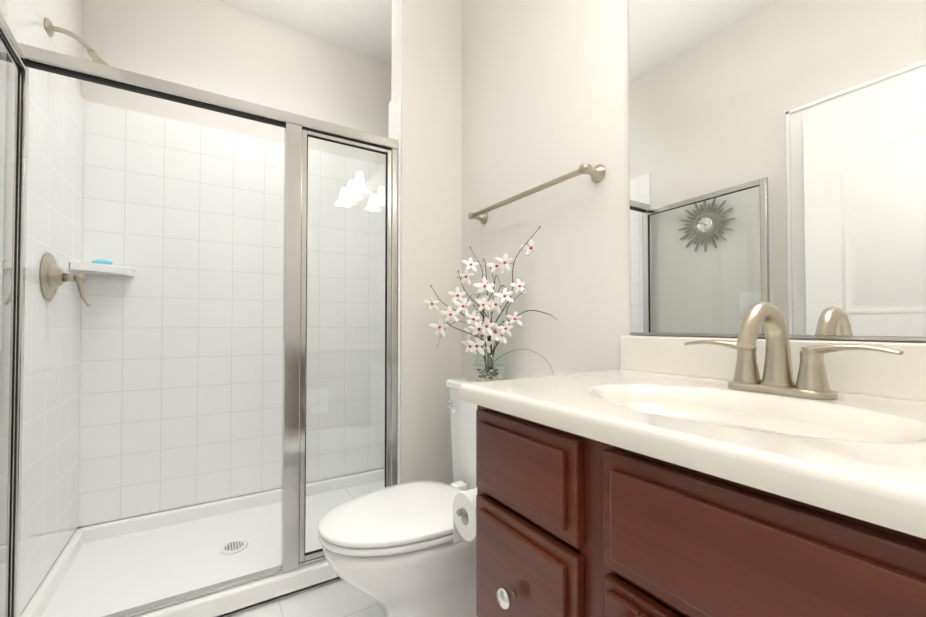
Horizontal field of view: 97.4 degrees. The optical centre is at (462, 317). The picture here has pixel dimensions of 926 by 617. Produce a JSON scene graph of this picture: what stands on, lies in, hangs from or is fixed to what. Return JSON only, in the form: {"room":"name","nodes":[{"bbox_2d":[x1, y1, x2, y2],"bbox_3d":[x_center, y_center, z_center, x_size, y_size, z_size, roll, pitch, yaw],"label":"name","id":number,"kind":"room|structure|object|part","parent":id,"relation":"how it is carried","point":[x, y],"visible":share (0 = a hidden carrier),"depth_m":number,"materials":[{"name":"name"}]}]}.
{"room":"bathroom","nodes":[
{"label":"bathroom","id":0,"kind":"room"},
{"bbox_2d":[0,0,83,94],"bbox_3d":[-0.985,-0.345,0.529,0.100,2.740,3.280,1,-1,-32],"label":"wall","id":1,"kind":"structure","parent":0,"point":[66,14],"depth_m":1.65,"materials":[{"name":"white paint"}]},
{"bbox_2d":[0,0,83,615],"bbox_3d":[-1.529,-0.034,1.504,0.010,1.950,0.840,1,-1,-32],"label":"wall tile","id":2,"kind":"structure","parent":1,"relation":"attached to","point":[50,453],"depth_m":1.49,"materials":[{"name":"white tile"}]},
{"bbox_2d":[40,253,90,306],"bbox_3d":[-1.453,-0.138,1.506,0.117,0.193,0.172,1,-1,-32],"label":"shower valve","id":3,"kind":"object","parent":2,"relation":"attached to","point":[53,276],"visible":1,"depth_m":1.47,"materials":[{"name":"silver metal"}]},
{"bbox_2d":[44,17,109,65],"bbox_3d":[-1.425,-1.004,1.516,0.181,0.147,0.064,1,-1,-32],"label":"shower head","id":4,"kind":"object","parent":1,"relation":"attached to","point":[50,28],"visible":0.83,"depth_m":1.50},
{"bbox_2d":[77,0,391,527],"bbox_3d":[-1.132,-0.315,2.309,1.730,2.740,0.100,1,-1,-32],"label":"wall","id":5,"kind":"structure","parent":0,"point":[218,47],"depth_m":2.21,"materials":[{"name":"white paint"}]},
{"bbox_2d":[70,259,134,276],"bbox_3d":[-1.609,-0.231,1.827,0.190,0.066,0.190,1,-1,-32],"label":"soap shelf","id":6,"kind":"object","parent":5,"relation":"attached to","point":[105,267],"visible":1,"depth_m":1.80,"materials":[{"name":"white ceramic"}]},
{"bbox_2d":[77,100,385,526],"bbox_3d":[-1.103,-0.021,2.257,1.510,1.950,0.010,1,-1,-32],"label":"wall tile","id":7,"kind":"structure","parent":5,"relation":"attached to","point":[180,398],"depth_m":2.11,"materials":[{"name":"white tile"}]},
{"bbox_2d":[217,0,391,62],"bbox_3d":[-0.793,-1.763,0.672,2.910,0.100,3.280,1,-1,-32],"label":"ceiling","id":8,"kind":"structure","parent":0,"point":[363,26],"depth_m":2.29,"materials":[{"name":"white paint"}]},
{"bbox_2d":[229,580,384,616],"bbox_3d":[-0.793,1.076,0.623,2.910,0.100,3.280,1,-1,-32],"label":"floor","id":9,"kind":"structure","parent":0,"point":[340,598],"depth_m":1.47,"materials":[{"name":"tile"}]},
{"bbox_2d":[0,12,397,616],"bbox_3d":[-0.693,0.128,1.595,1.524,1.830,1.557,1,-1,-32],"label":"shower enclosure","id":10,"kind":"object","parent":9,"relation":"on","point":[229,557],"visible":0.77,"depth_m":1.55,"materials":[{"name":"silver metal"}]},
{"bbox_3d":[-1.070,0.088,0.880,0.048,1.622,0.681,1,-1,-32],"label":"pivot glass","id":11,"kind":"part","parent":10,"relation":"part of","materials":[{"name":"clear glass"}]},
{"bbox_3d":[-1.055,0.088,0.888,0.107,1.674,0.737,1,-1,-32],"label":"pivot frame","id":12,"kind":"part","parent":10,"relation":"part of","materials":[{"name":"silver metal"}]},
{"label":"fixed glass","id":13,"kind":"part","parent":10,"relation":"part of","materials":[{"name":"clear glass"}]},
{"bbox_3d":[-0.477,0.101,1.685,0.374,1.687,0.022,1,-1,-32],"label":"fixed frame","id":14,"kind":"part","parent":10,"relation":"part of","materials":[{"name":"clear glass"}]},
{"bbox_2d":[318,377,503,616],"bbox_3d":[-0.090,0.641,1.351,0.748,0.796,0.498,1,-1,-32],"label":"toilet","id":15,"kind":"object","parent":9,"relation":"on","point":[394,550],"visible":0.71,"depth_m":1.19,"materials":[{"name":"white ceramic"}]},
{"bbox_3d":[-0.199,0.633,1.284,0.490,0.018,0.382,1,-1,-32],"label":"seat","id":16,"kind":"part","parent":15,"relation":"part of","materials":[{"name":"white plastic"}]},
{"bbox_3d":[-0.199,0.606,1.284,0.492,0.027,0.384,1,-1,-32],"label":"lid","id":17,"kind":"part","parent":15,"relation":"part of","materials":[{"name":"white plastic"}]},
{"bbox_3d":[-0.156,0.843,1.307,0.574,0.390,0.376,1,-1,-32],"label":"bowl","id":18,"kind":"part","parent":15,"relation":"part of","materials":[{"name":"white ceramic"}]},
{"bbox_3d":[-0.045,0.343,1.584,0.032,0.037,0.092,1,-1,-32],"label":"flush lever","id":19,"kind":"part","parent":15,"relation":"part of","materials":[{"name":"silver metal"}]},
{"bbox_3d":[0.141,0.473,1.498,0.196,0.387,0.476,1,-1,-32],"label":"tank","id":20,"kind":"part","parent":15,"relation":"part of","materials":[{"name":"white ceramic"}]},
{"bbox_3d":[0.139,0.262,1.500,0.208,0.033,0.498,1,-1,-32],"label":"tank lid","id":21,"kind":"part","parent":15,"relation":"part of","materials":[{"name":"white ceramic"}]},
{"bbox_2d":[423,226,556,380],"bbox_3d":[0.084,-0.041,1.500,0.295,0.569,0.450,1,-1,-32],"label":"vase","id":22,"kind":"object","parent":15,"relation":"on","point":[478,330],"visible":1,"depth_m":1.55,"materials":[{"name":"clear glass"}]},
{"bbox_3d":[0.099,0.190,1.589,0.140,0.110,0.140,1,-1,-32],"label":"glass","id":23,"kind":"part","parent":22,"relation":"part of","materials":[{"name":"clear glass"}]},
{"bbox_2d":[453,302,925,616],"bbox_3d":[0.403,0.500,0.725,0.573,1.056,0.892,1,-1,-32],"label":"bathroom vanity","id":24,"kind":"object","parent":9,"relation":"on","point":[776,472],"visible":1,"depth_m":0.57,"materials":[{"name":"brown wood"}]},
{"bbox_2d":[684,302,903,399],"bbox_3d":[0.540,0.054,0.729,0.165,0.166,0.328,1,-1,-32],"label":"faucet","id":25,"kind":"object","parent":24,"relation":"on","point":[777,382],"depth_m":0.73,"materials":[{"name":"silver metal"}]},
{"bbox_2d":[391,0,460,484],"bbox_3d":[-0.128,-0.321,1.945,0.410,2.740,0.120,1,-1,-32],"label":"wall","id":26,"kind":"structure","parent":0,"point":[426,60],"depth_m":1.86,"materials":[{"name":"white paint"}]},
{"bbox_2d":[388,91,400,483],"bbox_3d":[-0.312,-0.028,1.837,0.010,1.950,0.120,1,-1,-32],"label":"wall tile","id":27,"kind":"structure","parent":26,"relation":"attached to","point":[395,117],"depth_m":1.79,"materials":[{"name":"white tile"}]},
{"bbox_2d":[461,0,925,379],"bbox_3d":[0.400,-0.331,1.390,0.100,2.740,3.280,1,-1,-32],"label":"wall","id":28,"kind":"structure","parent":0,"point":[544,91],"depth_m":1.44,"materials":[{"name":"white paint"}]},
{"bbox_2d":[468,164,604,223],"bbox_3d":[0.223,-0.444,1.506,0.078,0.054,0.674,1,-1,-32],"label":"towel rail","id":29,"kind":"object","parent":28,"relation":"attached to","point":[596,173],"visible":1,"depth_m":1.35,"materials":[{"name":"silver metal"}]},
{"bbox_2d":[620,335,925,400],"bbox_3d":[0.665,0.093,0.835,0.020,0.097,0.790,1,-1,-32],"label":"backsplash","id":30,"kind":"structure","parent":28,"relation":"attached to","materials":[{"name":"stone"}]},
{"bbox_2d":[628,0,925,340],"bbox_3d":[0.677,-0.464,0.841,0.008,1.012,0.760,1,-1,-32],"label":"mirror","id":31,"kind":"object","parent":28,"relation":"attached to","point":[777,152],"visible":1,"depth_m":0.85,"materials":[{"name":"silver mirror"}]}
]}

